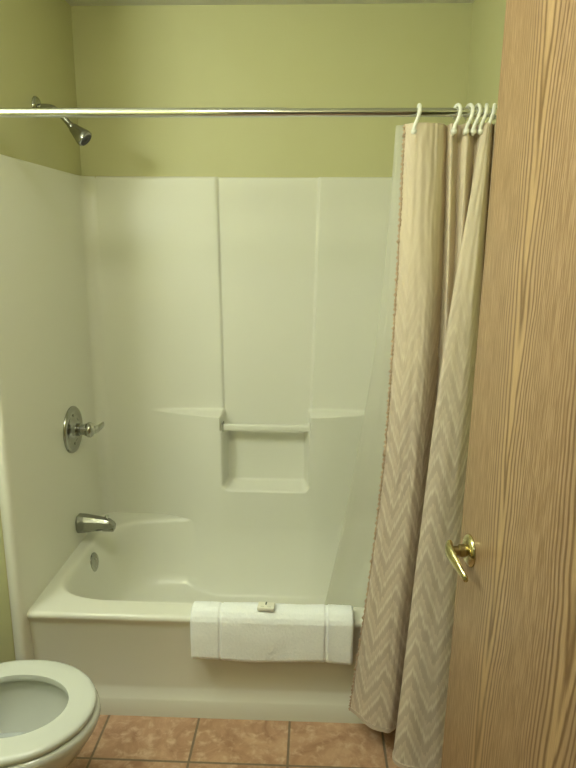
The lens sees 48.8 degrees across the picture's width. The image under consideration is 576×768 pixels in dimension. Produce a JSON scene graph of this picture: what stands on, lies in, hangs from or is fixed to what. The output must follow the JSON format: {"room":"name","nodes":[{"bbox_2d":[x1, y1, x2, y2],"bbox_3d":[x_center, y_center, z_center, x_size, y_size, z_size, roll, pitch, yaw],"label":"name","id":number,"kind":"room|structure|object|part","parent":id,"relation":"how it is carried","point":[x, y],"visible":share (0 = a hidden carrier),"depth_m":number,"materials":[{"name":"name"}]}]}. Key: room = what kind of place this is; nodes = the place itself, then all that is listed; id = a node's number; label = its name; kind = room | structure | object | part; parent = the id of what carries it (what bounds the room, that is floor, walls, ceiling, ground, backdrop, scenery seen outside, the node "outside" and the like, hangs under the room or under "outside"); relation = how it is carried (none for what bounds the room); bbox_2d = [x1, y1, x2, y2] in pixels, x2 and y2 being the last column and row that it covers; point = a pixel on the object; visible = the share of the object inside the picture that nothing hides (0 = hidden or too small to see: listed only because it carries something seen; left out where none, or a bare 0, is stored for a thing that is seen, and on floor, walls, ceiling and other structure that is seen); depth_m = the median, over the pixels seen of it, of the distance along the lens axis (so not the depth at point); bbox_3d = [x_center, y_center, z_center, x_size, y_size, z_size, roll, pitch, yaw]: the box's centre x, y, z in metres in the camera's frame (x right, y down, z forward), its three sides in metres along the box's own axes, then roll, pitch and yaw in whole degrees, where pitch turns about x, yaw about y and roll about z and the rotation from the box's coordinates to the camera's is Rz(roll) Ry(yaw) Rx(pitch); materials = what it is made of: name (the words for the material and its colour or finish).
{"room":"bathroom","nodes":[
{"label":"bathroom","id":0,"kind":"room"},
{"bbox_2d":[0,0,80,662],"bbox_3d":[-0.894,-0.149,2.273,0.100,2.440,0.814,1,13,2],"label":"wall","id":1,"kind":"structure","parent":0,"point":[37,51],"depth_m":2.10,"materials":[{"name":"green paint"}]},
{"bbox_2d":[0,510,15,660],"bbox_3d":[-0.891,0.237,1.939,0.009,1.835,0.008,1,13,2],"label":"trim","id":2,"kind":"structure","parent":1,"relation":"attached to","point":[0,510],"depth_m":2.03,"materials":[{"name":"beige"}]},
{"bbox_2d":[32,96,91,145],"bbox_3d":[-0.749,-0.877,2.118,0.182,0.158,0.068,1,13,2],"label":"shower","id":3,"kind":"object","parent":1,"relation":"attached to","point":[82,136],"visible":0.78,"depth_m":2.10,"materials":[{"name":"silver metal"}]},
{"bbox_3d":[-0.778,-0.894,2.116,0.122,0.077,0.019,1,13,2],"label":"shower arm","id":4,"kind":"part","parent":3,"relation":"part of","materials":[{"name":"silver metal"}]},
{"bbox_2d":[0,107,496,117],"bbox_3d":[-0.103,-0.738,1.726,1.504,0.054,0.054,1,13,2],"label":"shower rod","id":5,"kind":"object","parent":1,"relation":"attached to","point":[258,112],"visible":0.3,"depth_m":1.72,"materials":[{"name":"silver metal"}]},
{"bbox_2d":[325,125,403,606],"bbox_3d":[0.352,0.051,1.980,0.467,1.595,0.110,1,13,2],"label":"liner","id":6,"kind":"object","parent":5,"relation":"hanging from","point":[349,580],"visible":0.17,"depth_m":2.01,"materials":[{"name":"white plastic"}]},
{"bbox_2d":[411,103,421,133],"bbox_3d":[0.344,-0.714,1.714,0.026,0.084,0.047,1,13,2],"label":"curtain hook","id":7,"kind":"object","parent":5,"relation":"hanging from","point":[419,106],"visible":0.97,"depth_m":1.70,"materials":[{"name":"white plastic"}]},
{"bbox_2d":[348,122,495,767],"bbox_3d":[0.403,0.204,1.776,0.405,1.799,0.337,1,13,2],"label":"shower curtain","id":8,"kind":"object","parent":5,"relation":"hanging from","point":[401,674],"visible":0.8,"depth_m":1.78,"materials":[{"name":"fabric"}]},
{"bbox_2d":[451,103,461,135],"bbox_3d":[0.447,-0.712,1.707,0.026,0.084,0.047,-3,13,-15],"label":"curtain hook","id":9,"kind":"object","parent":5,"relation":"hanging from","point":[453,130],"visible":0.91,"depth_m":1.69,"materials":[{"name":"white plastic"}]},
{"bbox_2d":[463,103,474,135],"bbox_3d":[0.479,-0.711,1.706,0.026,0.084,0.047,-4,13,-17],"label":"curtain hook","id":10,"kind":"object","parent":5,"relation":"hanging from","point":[466,130],"visible":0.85,"depth_m":1.69,"materials":[{"name":"white plastic"}]},
{"bbox_2d":[470,103,481,135],"bbox_3d":[0.500,-0.711,1.707,0.026,0.084,0.047,-1,13,-6],"label":"curtain hook","id":11,"kind":"object","parent":5,"relation":"hanging from","point":[473,130],"visible":0.86,"depth_m":1.69,"materials":[{"name":"white plastic"}]},
{"bbox_2d":[477,103,488,135],"bbox_3d":[0.524,-0.711,1.708,0.026,0.084,0.047,3,13,13],"label":"curtain hook","id":12,"kind":"object","parent":5,"relation":"hanging from","point":[480,130],"visible":0.98,"depth_m":1.69,"materials":[{"name":"white plastic"}]},
{"bbox_2d":[488,103,496,131],"bbox_3d":[0.546,-0.711,1.709,0.026,0.084,0.047,6,14,22],"label":"curtain hook","id":13,"kind":"object","parent":5,"relation":"hanging from","point":[494,106],"visible":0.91,"depth_m":1.69,"materials":[{"name":"white plastic"}]},
{"bbox_2d":[66,715,399,767],"bbox_3d":[-0.030,1.421,1.010,2.642,0.050,4.102,1,13,2],"label":"floor","id":14,"kind":"structure","parent":0,"point":[116,741],"depth_m":2.04,"materials":[{"name":"tile"}]},
{"bbox_2d":[0,660,100,767],"bbox_3d":[-0.855,0.809,1.634,0.730,0.855,0.460,1,13,2],"label":"toilet","id":15,"kind":"object","parent":14,"relation":"on","point":[49,710],"visible":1,"depth_m":1.72,"materials":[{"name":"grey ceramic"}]},
{"bbox_2d":[0,154,391,723],"bbox_3d":[-0.095,0.165,2.301,1.573,1.825,0.844,1,13,2],"label":"shower","id":16,"kind":"object","parent":14,"relation":"on","point":[220,332],"visible":0.74,"depth_m":2.57,"materials":[{"name":"white plastic"}]},
{"bbox_3d":[-0.839,0.155,2.324,0.059,1.825,0.839,2,13,6],"label":"panel","id":17,"kind":"part","parent":16,"relation":"part of","materials":[{"name":"white plastic"}]},
{"bbox_2d":[63,406,103,452],"bbox_3d":[-0.775,0.176,2.439,0.110,0.182,0.182,1,13,2],"label":"shower valve","id":18,"kind":"object","parent":16,"relation":"attached to","point":[74,428],"visible":1,"depth_m":2.42,"materials":[{"name":"silver metal"}]},
{"bbox_3d":[-0.792,0.176,2.440,0.038,0.048,0.048,1,13,2],"label":"stem","id":19,"kind":"part","parent":18,"relation":"part of","materials":[{"name":"silver metal"}]},
{"bbox_3d":[-0.760,0.176,2.439,0.036,0.060,0.060,1,13,2],"label":"handle","id":20,"kind":"part","parent":18,"relation":"part of","materials":[{"name":"silver metal"}]},
{"bbox_3d":[-0.744,0.171,2.466,0.032,0.039,0.059,9,15,33],"label":"lever","id":21,"kind":"part","parent":18,"relation":"part of","materials":[{"name":"silver metal"}]},
{"bbox_2d":[90,552,98,571],"bbox_3d":[-0.778,0.713,2.533,0.028,0.082,0.082,1,13,2],"label":"overflow plate","id":22,"kind":"object","parent":16,"relation":"attached to","point":[94,560],"visible":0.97,"depth_m":2.52,"materials":[{"name":"silver metal"}]},
{"bbox_2d":[75,513,115,532],"bbox_3d":[-0.759,0.551,2.514,0.149,0.071,0.058,1,13,2],"label":"tub spout","id":23,"kind":"object","parent":16,"relation":"attached to","point":[84,522],"visible":1,"depth_m":2.49,"materials":[{"name":"silver metal"}]},
{"bbox_2d":[28,512,364,619],"bbox_3d":[-0.099,0.814,2.464,1.480,0.298,0.775,1,13,2],"label":"tub basin","id":24,"kind":"object","parent":16,"relation":"in","point":[153,565],"depth_m":2.72,"materials":[{"name":"white"}]},
{"bbox_3d":[-0.080,-0.098,2.617,1.380,1.453,0.109,1,13,2],"label":"panel","id":25,"kind":"part","parent":16,"relation":"part of","materials":[{"name":"white plastic"}]},
{"bbox_2d":[190,601,353,664],"bbox_3d":[-0.052,0.805,2.063,0.521,0.179,0.092,1,13,2],"label":"bath towel","id":26,"kind":"object","parent":16,"relation":"on","point":[228,631],"visible":0.99,"depth_m":2.02,"materials":[{"name":"white fabric"}]},
{"bbox_2d":[257,602,274,611],"bbox_3d":[-0.070,0.714,2.034,0.054,0.013,0.036,2,13,6],"label":"soap","id":27,"kind":"object","parent":26,"relation":"on","point":[262,606],"visible":1,"depth_m":2.02,"materials":[{"name":"white"}]},
{"bbox_2d":[65,0,474,5],"bbox_3d":[-0.015,-1.007,0.457,2.642,0.050,4.102,1,13,2],"label":"ceiling","id":28,"kind":"structure","parent":0,"point":[70,2],"depth_m":2.35,"materials":[{"name":"beige"}]},
{"bbox_2d":[71,3,472,178],"bbox_3d":[-0.075,-0.238,2.688,1.704,2.440,0.100,1,13,2],"label":"wall","id":29,"kind":"structure","parent":0,"point":[278,55],"depth_m":2.43,"materials":[{"name":"green paint"}]},
{"bbox_2d":[465,0,505,124],"bbox_3d":[0.681,0.029,1.537,0.100,2.440,2.202,1,13,2],"label":"wall","id":30,"kind":"structure","parent":0,"point":[488,16],"depth_m":2.15,"materials":[{"name":"green paint"}]},
{"bbox_3d":[-0.330,0.247,0.549,1.842,2.440,0.100,1,13,2],"label":"wall","id":31,"kind":"structure","parent":0,"visible":0},
{"bbox_2d":[441,0,575,767],"bbox_3d":[0.376,0.355,0.965,0.095,2.030,0.690,0,13,-4],"label":"bathroom door","id":32,"kind":"structure","parent":31,"relation":"in","point":[511,703],"depth_m":1.02,"materials":[{"name":"brown wood"}]},
{"bbox_3d":[0.322,0.340,1.220,0.021,0.046,0.089,-1,13,-5],"label":"lever","id":33,"kind":"part","parent":32,"relation":"part of","materials":[{"name":"gold metal"}]}
]}

